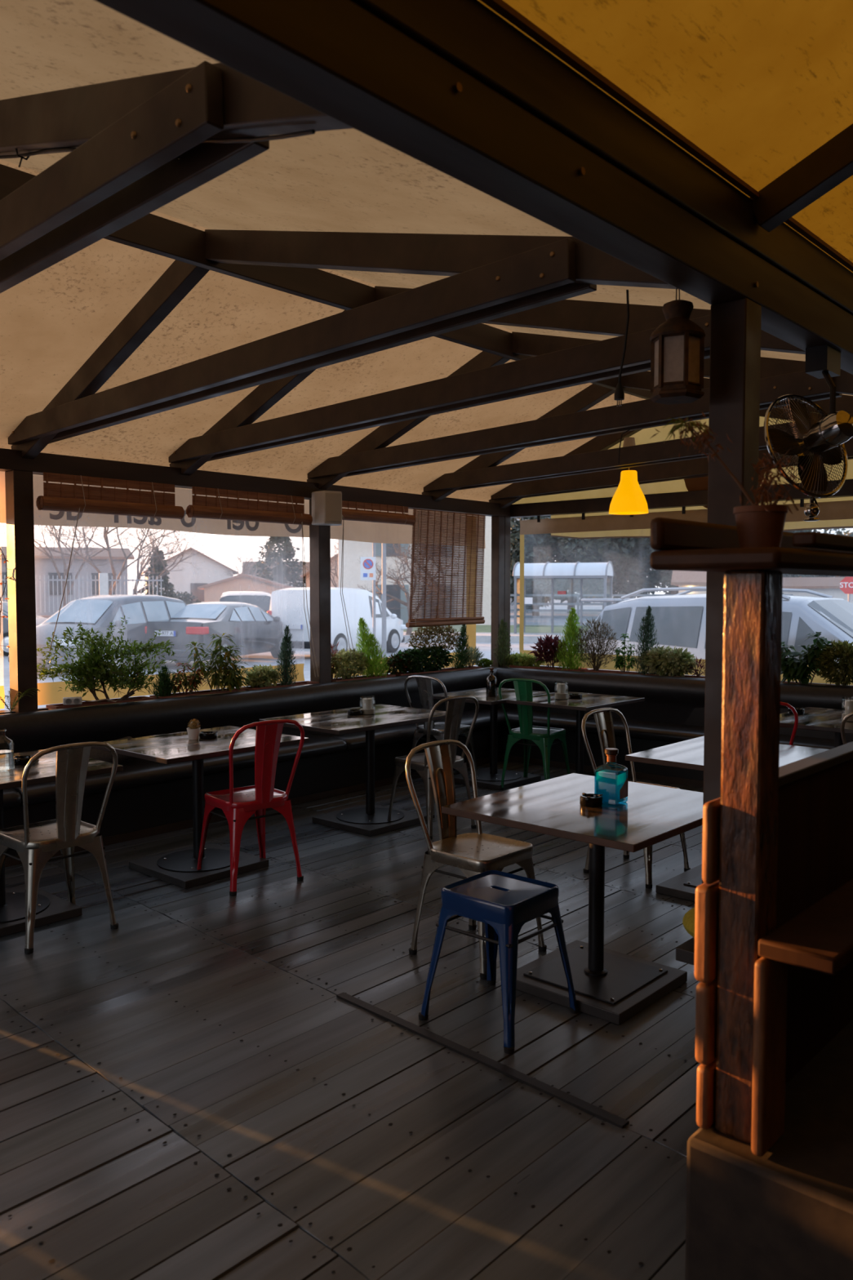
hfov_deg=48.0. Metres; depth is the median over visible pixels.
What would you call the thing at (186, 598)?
clipped hedge
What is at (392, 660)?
ivy
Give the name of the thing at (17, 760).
ashtray
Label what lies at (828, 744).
seat cushion
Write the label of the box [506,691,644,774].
bistro table
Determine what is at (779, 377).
roof truss
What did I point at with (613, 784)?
bottle
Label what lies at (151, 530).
bare tree
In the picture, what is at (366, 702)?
candle
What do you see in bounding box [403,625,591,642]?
traffic island
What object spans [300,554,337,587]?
house
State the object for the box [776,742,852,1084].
wall
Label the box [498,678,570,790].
metal chair
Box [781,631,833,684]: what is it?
shrub
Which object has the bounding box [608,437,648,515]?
pendant lamp
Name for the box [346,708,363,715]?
ashtray
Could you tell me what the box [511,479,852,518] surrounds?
header beam
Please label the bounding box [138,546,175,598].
conifer
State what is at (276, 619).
mirror
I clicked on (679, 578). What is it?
bungalow
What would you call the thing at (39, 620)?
parked car
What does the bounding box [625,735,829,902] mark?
bistro table
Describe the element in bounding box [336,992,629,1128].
trim
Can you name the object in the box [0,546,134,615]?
house
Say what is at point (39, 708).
wall
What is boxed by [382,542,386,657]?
lamp pole
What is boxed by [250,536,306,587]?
conifer
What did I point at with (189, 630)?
tail lamp
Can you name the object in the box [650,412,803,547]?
plant
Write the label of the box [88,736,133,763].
bolster cushion
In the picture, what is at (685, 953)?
bench
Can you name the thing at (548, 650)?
plant
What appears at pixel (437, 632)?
shrub
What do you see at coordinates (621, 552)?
tree
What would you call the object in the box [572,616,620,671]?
heather plant
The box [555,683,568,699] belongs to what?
glass jar
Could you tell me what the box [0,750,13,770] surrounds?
glass carafe
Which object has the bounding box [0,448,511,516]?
header beam
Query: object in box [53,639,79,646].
lamp
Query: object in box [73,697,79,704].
outlet
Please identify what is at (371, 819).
bistro table
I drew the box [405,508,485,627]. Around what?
bamboo blind
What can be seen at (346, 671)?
variegated euonymus
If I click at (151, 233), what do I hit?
ridge beam
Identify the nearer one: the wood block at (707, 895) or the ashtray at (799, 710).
the wood block at (707, 895)
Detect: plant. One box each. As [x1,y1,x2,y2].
[164,662,206,695]
[184,632,254,692]
[330,640,342,679]
[458,645,484,667]
[475,657,493,667]
[528,634,568,667]
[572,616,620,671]
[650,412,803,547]
[688,657,705,677]
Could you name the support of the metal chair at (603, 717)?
on the floor
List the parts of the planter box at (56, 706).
socket strip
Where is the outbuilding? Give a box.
[197,573,294,601]
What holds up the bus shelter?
on the traffic island
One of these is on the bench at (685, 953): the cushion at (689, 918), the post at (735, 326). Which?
the cushion at (689, 918)
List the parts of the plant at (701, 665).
stem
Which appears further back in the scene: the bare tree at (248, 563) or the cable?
the bare tree at (248, 563)
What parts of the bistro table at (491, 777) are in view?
plate, board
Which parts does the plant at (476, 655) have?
stem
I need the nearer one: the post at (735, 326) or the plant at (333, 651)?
the post at (735, 326)
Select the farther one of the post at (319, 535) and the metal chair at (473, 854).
the post at (319, 535)
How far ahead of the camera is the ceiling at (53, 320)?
4.66 m
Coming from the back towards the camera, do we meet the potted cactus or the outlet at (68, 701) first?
the outlet at (68, 701)
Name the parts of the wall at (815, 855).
cap rail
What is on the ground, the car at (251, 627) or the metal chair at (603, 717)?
the car at (251, 627)
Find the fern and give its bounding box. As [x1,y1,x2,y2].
[0,688,39,712]
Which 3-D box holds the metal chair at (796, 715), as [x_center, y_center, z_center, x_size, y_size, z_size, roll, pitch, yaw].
[2.043,0.779,5.949,0.435,0.867,0.458,1,3,12]
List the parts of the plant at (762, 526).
stem, pot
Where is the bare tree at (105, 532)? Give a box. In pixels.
[37,525,186,595]
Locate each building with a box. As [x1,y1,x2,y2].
[337,515,491,625]
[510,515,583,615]
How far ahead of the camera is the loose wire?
5.67 m
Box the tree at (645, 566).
[619,553,663,597]
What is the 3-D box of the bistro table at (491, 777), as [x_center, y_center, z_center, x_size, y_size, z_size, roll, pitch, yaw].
[0.516,0.776,7.633,0.660,0.699,0.840,3,4,42]
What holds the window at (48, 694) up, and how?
in the wall at (39, 708)
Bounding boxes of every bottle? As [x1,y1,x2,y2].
[485,667,497,697]
[594,747,628,803]
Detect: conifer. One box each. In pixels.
[138,546,175,598]
[147,665,177,697]
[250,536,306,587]
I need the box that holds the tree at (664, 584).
[658,529,813,594]
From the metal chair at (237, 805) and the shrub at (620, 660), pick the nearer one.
the metal chair at (237, 805)
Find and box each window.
[0,685,4,708]
[37,657,304,705]
[331,516,476,678]
[519,498,852,684]
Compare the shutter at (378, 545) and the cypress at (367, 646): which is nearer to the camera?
the cypress at (367, 646)
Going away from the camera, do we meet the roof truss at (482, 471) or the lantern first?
the lantern
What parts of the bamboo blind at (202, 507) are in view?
pull cord, pull cord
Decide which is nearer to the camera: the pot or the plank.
the plank
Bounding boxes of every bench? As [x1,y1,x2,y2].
[0,666,517,866]
[495,666,852,787]
[675,937,694,965]
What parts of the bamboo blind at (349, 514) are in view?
pull cord, pull cord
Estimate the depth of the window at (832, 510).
8.58 m
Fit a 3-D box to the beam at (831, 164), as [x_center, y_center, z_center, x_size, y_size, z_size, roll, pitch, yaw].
[2.310,-1.974,1.763,3.496,1.542,0.075,3,4,42]
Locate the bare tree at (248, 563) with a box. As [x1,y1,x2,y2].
[224,547,271,577]
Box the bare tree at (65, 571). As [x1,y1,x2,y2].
[0,524,137,607]
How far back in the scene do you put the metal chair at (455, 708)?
5.97 m
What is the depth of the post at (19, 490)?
5.73 m
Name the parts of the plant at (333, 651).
stem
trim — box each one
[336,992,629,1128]
[684,707,852,741]
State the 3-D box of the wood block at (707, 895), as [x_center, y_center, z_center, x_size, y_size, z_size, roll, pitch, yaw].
[0.620,0.626,2.075,0.040,0.209,0.108,3,4,42]
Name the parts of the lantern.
pane, pane, frame, wire handle, pane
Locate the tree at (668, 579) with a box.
[636,537,784,594]
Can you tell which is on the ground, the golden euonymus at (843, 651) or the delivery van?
the delivery van
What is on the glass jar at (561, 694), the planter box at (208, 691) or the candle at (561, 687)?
the candle at (561, 687)
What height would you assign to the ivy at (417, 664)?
0.293 m
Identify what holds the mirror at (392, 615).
attached to the delivery van
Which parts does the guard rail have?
post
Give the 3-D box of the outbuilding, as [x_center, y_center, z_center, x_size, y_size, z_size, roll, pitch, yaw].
[-11.214,-2.759,60.430,5.500,2.750,5.700,0,3,-5]
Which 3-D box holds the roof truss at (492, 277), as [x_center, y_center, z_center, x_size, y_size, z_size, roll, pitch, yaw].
[-0.850,-1.426,4.314,4.398,0.907,0.176,3,4,42]
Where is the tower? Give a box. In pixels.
[510,517,532,613]
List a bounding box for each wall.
[37,707,48,711]
[512,416,852,504]
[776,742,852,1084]
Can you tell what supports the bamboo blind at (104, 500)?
hanging from the header beam at (10, 459)
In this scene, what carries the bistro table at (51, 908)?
on the floor
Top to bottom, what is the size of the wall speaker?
0.250 m
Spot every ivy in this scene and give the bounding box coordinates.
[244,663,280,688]
[380,652,412,676]
[391,645,455,673]
[505,652,546,667]
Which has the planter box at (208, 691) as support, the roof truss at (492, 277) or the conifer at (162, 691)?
the conifer at (162, 691)
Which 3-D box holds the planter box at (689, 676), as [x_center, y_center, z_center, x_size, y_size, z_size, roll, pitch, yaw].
[2.323,0.370,7.848,0.724,0.125,0.133,3,4,42]
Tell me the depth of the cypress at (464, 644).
8.81 m
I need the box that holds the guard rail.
[490,594,793,622]
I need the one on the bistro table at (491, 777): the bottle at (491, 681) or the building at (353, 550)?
the bottle at (491, 681)
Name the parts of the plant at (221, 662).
stem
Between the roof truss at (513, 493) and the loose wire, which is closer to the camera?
the loose wire
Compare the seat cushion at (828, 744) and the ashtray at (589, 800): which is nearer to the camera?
the ashtray at (589, 800)
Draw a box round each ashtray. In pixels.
[13,755,35,764]
[199,731,217,738]
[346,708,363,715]
[568,693,582,698]
[579,792,603,807]
[788,707,804,714]
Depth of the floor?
3.01 m
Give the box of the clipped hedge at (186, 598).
[160,589,200,604]
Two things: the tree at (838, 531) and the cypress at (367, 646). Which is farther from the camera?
the tree at (838, 531)
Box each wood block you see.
[694,880,719,983]
[695,977,717,1065]
[696,1058,716,1128]
[702,797,720,884]
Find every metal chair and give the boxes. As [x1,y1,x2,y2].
[0,741,118,954]
[196,719,304,896]
[387,695,479,839]
[404,675,478,783]
[404,739,546,979]
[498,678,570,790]
[581,707,690,888]
[780,701,798,745]
[840,711,852,744]
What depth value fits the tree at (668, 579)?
61.00 m
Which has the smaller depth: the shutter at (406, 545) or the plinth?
the plinth
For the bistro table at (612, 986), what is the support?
on the floor
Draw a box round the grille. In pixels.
[324,493,341,521]
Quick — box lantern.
[649,288,705,404]
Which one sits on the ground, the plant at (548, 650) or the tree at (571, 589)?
the tree at (571, 589)
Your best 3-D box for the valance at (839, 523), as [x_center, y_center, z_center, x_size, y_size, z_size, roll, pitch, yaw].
[2.984,-1.042,7.604,4.801,0.384,0.027,3,4,42]
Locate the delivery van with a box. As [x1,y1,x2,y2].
[266,586,407,655]
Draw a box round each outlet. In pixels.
[65,698,71,704]
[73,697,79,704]
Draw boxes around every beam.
[0,164,652,399]
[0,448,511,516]
[94,0,852,374]
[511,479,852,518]
[750,123,852,231]
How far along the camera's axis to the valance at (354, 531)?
7.11 m
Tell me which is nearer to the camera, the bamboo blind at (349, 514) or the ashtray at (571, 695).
the ashtray at (571, 695)
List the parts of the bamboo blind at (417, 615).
cord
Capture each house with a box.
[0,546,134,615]
[141,547,238,602]
[241,561,309,587]
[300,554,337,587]
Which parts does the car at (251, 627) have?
number plate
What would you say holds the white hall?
on the ground
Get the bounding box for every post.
[4,470,37,712]
[309,499,331,683]
[490,515,511,667]
[702,297,761,884]
[715,569,782,1143]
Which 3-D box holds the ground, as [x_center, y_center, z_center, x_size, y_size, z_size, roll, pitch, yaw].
[-1.850,0.057,35.357,350.000,0.275,350.000,3,4,42]
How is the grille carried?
attached to the wall speaker
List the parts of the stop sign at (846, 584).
sign plate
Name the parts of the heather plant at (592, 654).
stem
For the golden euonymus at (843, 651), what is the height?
0.406 m
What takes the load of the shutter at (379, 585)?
hanging from the building at (353, 550)
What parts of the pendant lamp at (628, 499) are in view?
lamp shade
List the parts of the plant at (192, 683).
stem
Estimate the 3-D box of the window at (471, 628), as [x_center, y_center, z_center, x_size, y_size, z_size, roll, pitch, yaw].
[-0.210,-0.431,8.441,0.023,1.430,2.060,3,4,42]
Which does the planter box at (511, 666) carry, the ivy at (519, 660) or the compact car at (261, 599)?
the ivy at (519, 660)
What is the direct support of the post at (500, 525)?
on the trim at (696, 717)
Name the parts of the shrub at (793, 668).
stem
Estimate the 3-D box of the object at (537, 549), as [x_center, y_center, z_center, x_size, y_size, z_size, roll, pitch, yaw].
[7.700,-5.711,63.989,5.995,8.279,8.400,3,4,42]
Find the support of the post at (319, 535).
on the trim at (696, 717)
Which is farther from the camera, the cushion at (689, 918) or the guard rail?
the guard rail
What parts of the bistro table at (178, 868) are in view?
plate, board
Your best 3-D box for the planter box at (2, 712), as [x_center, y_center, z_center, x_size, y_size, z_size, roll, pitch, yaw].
[-2.603,0.500,5.627,0.115,0.140,0.330,3,4,42]
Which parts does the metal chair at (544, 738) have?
leg, leg, seat, leg, leg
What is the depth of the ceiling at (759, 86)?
2.38 m
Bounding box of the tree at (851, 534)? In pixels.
[810,529,852,577]
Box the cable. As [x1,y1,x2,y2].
[0,128,315,167]
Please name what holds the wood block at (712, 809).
on the wood block at (707, 895)
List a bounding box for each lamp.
[4,637,8,644]
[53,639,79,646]
[186,626,208,635]
[400,624,407,629]
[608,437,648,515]
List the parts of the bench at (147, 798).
backrest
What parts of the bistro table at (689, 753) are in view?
board, plate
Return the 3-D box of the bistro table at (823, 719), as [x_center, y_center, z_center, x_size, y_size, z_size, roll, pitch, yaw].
[2.656,0.852,6.178,0.750,0.699,0.940,3,4,42]
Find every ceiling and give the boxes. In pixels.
[0,0,852,502]
[478,0,852,272]
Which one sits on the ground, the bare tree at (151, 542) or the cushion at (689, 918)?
the bare tree at (151, 542)
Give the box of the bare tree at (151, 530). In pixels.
[127,529,183,583]
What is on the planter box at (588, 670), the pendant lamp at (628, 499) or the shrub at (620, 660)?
the shrub at (620, 660)
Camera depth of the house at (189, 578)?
73.90 m
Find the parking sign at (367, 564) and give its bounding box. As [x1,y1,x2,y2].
[360,542,375,652]
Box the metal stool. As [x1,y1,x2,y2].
[418,870,579,1053]
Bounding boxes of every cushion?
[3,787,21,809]
[12,734,346,806]
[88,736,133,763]
[312,707,517,751]
[504,710,595,732]
[585,718,704,742]
[682,906,695,937]
[779,733,852,749]
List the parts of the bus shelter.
post, post, post, roof frame, post, post, post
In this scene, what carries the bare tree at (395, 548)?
on the ground
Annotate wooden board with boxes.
[751,956,787,1156]
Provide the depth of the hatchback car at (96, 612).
20.65 m
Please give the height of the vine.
1.224 m
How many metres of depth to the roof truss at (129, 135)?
2.34 m
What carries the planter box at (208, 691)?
on the trim at (696, 717)
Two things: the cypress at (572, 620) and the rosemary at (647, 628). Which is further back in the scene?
the cypress at (572, 620)
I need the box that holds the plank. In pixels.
[758,878,852,975]
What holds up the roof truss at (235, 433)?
on the header beam at (10, 459)
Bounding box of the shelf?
[649,517,852,576]
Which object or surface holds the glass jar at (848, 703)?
on the bistro table at (823, 719)
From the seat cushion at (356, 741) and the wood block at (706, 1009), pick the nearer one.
the wood block at (706, 1009)
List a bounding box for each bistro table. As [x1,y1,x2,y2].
[0,749,123,937]
[91,725,309,888]
[258,704,446,836]
[433,687,555,790]
[441,773,703,1025]
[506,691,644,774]
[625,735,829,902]
[779,706,852,747]
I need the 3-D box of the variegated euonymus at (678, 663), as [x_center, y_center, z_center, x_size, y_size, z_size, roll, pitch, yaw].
[2.026,0.194,8.085,0.578,0.314,0.296,3,4,42]
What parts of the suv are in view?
roof rail, roof rail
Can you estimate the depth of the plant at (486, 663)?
9.06 m
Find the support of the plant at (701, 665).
on the planter box at (689, 676)
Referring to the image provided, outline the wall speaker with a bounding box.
[311,490,342,525]
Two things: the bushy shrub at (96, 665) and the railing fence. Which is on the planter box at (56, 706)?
the bushy shrub at (96, 665)
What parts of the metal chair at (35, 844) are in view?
leg, leg, seat, leg, leg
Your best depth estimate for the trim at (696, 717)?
7.23 m
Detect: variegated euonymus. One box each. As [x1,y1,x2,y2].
[330,648,371,679]
[637,645,697,676]
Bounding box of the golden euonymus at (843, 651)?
[813,639,852,685]
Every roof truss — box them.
[0,61,352,293]
[7,229,678,459]
[168,285,805,475]
[306,331,852,489]
[422,370,852,501]
[488,408,852,508]
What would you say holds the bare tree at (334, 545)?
on the ground
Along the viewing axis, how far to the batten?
2.37 m
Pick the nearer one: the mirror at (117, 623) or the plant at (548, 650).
the plant at (548, 650)
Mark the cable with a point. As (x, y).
(312, 131)
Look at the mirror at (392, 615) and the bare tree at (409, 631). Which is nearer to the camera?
the mirror at (392, 615)
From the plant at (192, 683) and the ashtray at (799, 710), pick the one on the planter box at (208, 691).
the plant at (192, 683)
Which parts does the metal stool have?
leg, leg, seat, leg, leg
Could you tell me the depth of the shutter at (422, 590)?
43.88 m
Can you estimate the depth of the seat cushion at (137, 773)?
5.98 m
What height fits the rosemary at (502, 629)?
0.503 m
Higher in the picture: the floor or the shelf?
the shelf
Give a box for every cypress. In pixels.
[274,624,298,685]
[355,617,392,677]
[450,624,471,668]
[553,607,588,670]
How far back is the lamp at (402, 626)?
27.43 m
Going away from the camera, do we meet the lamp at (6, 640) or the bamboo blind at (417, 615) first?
the bamboo blind at (417, 615)
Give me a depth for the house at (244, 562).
101.45 m
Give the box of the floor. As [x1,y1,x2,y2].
[0,760,703,1279]
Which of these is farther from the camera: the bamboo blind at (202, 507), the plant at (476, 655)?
the plant at (476, 655)
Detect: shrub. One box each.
[36,614,176,702]
[405,610,460,663]
[611,633,637,672]
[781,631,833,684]
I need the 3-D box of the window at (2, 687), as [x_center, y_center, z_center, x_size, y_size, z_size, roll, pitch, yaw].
[-2.676,-0.290,5.699,0.014,1.430,0.300,3,4,41]
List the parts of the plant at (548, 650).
stem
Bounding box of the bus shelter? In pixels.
[512,560,613,633]
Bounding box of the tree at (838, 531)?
[782,528,846,577]
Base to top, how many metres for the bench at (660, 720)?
0.854 m
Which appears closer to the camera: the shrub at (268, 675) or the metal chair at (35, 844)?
the metal chair at (35, 844)
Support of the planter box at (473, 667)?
on the trim at (696, 717)
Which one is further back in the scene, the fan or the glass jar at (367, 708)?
the glass jar at (367, 708)
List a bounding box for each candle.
[362,697,372,709]
[556,683,565,693]
[844,699,852,714]
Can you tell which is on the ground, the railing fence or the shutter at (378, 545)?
the railing fence
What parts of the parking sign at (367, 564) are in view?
sign plate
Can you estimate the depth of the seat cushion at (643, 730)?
7.66 m
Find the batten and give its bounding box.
[480,0,852,271]
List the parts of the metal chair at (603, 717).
leg, leg, leg, seat, leg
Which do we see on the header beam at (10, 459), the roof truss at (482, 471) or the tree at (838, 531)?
the roof truss at (482, 471)
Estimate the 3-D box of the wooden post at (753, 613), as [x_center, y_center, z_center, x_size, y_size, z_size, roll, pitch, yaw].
[0.684,0.455,2.034,0.090,1.202,0.100,3,4,42]
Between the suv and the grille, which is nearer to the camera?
the grille
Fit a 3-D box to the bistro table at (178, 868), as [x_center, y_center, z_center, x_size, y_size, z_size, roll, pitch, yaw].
[-1.229,0.899,5.257,0.730,0.699,0.910,3,4,42]
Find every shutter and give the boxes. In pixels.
[375,542,382,555]
[375,584,382,600]
[400,543,408,555]
[400,584,408,624]
[422,590,430,617]
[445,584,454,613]
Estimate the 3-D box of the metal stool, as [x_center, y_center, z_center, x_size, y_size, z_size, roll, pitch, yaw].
[0.262,1.111,3.421,0.412,0.466,0.436,3,4,41]
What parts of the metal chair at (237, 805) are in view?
leg, leg, seat, leg, leg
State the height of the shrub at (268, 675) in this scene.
0.221 m
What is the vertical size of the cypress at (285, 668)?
0.508 m
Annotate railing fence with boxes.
[0,573,163,617]
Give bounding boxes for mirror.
[114,620,122,626]
[272,616,280,622]
[390,613,396,618]
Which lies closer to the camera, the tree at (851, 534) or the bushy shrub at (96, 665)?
the bushy shrub at (96, 665)
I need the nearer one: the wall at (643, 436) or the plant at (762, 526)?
the plant at (762, 526)
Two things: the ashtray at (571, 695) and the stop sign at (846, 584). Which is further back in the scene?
the stop sign at (846, 584)
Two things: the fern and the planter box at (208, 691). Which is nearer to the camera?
the fern
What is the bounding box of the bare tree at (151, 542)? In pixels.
[121,528,216,594]
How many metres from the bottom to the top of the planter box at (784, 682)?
0.125 m
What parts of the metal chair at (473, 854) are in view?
leg, leg, seat, leg, leg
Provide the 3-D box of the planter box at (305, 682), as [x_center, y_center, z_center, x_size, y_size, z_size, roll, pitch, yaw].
[-1.110,0.400,7.260,0.133,0.125,0.673,3,4,42]
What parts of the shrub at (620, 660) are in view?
stem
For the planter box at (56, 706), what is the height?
0.174 m
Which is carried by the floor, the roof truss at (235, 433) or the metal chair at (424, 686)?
the metal chair at (424, 686)
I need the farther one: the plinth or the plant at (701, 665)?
the plant at (701, 665)
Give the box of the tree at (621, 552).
[546,535,663,609]
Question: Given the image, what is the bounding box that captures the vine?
[0,548,9,648]
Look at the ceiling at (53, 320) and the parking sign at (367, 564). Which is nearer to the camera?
the ceiling at (53, 320)
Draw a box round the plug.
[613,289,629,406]
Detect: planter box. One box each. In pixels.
[0,710,15,714]
[45,696,154,710]
[149,688,244,699]
[240,680,319,690]
[331,674,395,681]
[389,666,481,675]
[509,665,588,671]
[584,669,659,675]
[673,675,705,678]
[783,681,842,685]
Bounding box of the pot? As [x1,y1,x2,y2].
[186,727,199,739]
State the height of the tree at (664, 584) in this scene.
8.013 m
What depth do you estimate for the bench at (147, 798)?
6.38 m
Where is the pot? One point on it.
(193, 732)
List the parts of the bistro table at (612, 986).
plate, board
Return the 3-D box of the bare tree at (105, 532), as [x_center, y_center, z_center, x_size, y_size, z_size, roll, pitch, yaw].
[-11.912,-3.696,36.895,4.380,7.104,6.569,2,3,27]
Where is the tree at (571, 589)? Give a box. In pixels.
[543,515,597,613]
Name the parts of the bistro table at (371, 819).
board, plate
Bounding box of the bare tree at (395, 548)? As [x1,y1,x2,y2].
[386,543,463,626]
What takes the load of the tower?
on the ground
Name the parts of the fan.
blade, blade, hanging knob, blade, blade, motor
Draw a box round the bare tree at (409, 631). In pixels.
[356,543,455,635]
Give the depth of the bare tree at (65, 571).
40.13 m
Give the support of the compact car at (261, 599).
on the ground
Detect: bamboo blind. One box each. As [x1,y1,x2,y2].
[35,471,184,651]
[186,486,318,676]
[340,500,415,661]
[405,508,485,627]
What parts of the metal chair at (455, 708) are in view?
leg, leg, seat, leg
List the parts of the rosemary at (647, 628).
stem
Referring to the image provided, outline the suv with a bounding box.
[577,586,852,685]
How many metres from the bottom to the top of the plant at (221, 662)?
0.466 m
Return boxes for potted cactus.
[186,718,199,739]
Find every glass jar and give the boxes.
[360,697,374,714]
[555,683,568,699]
[842,699,852,720]
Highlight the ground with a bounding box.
[0,597,613,710]
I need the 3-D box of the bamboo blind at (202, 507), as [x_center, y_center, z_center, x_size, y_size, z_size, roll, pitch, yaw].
[-1.222,-0.381,6.980,0.095,1.382,1.170,3,4,42]
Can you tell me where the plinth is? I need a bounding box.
[684,1018,852,1279]
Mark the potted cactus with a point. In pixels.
(193, 730)
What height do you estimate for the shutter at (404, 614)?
2.000 m
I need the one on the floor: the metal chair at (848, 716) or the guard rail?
the metal chair at (848, 716)
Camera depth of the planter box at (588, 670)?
8.44 m
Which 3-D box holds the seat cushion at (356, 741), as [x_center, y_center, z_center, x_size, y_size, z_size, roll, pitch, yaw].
[0.011,0.721,8.024,0.472,0.102,2.262,3,4,42]
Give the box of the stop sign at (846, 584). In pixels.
[840,577,852,602]
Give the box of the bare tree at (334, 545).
[297,538,337,586]
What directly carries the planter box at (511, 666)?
on the trim at (696, 717)
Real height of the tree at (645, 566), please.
10.343 m
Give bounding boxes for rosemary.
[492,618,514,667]
[631,605,659,675]
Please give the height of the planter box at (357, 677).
0.125 m
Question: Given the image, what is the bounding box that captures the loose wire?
[617,429,630,463]
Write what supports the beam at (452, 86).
on the post at (735, 326)
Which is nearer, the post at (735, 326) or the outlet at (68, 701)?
the post at (735, 326)
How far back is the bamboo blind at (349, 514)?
7.79 m
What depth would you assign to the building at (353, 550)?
43.77 m
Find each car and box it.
[0,601,48,656]
[4,594,190,671]
[143,601,284,666]
[218,591,271,612]
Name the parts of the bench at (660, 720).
backrest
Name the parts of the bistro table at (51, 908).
plate, board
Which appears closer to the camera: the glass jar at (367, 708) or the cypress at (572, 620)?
the glass jar at (367, 708)
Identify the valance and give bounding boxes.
[0,471,485,548]
[551,496,852,538]
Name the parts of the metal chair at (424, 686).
leg, leg, seat, leg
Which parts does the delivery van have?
number plate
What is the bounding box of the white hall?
[782,577,852,604]
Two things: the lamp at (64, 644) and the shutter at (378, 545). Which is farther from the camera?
the shutter at (378, 545)
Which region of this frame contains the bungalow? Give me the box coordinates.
[671,570,706,594]
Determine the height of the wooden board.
0.408 m
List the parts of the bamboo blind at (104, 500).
pull cord, cord, cord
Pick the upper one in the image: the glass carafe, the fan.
the fan
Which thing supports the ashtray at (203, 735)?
on the bistro table at (178, 868)
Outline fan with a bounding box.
[764,344,852,521]

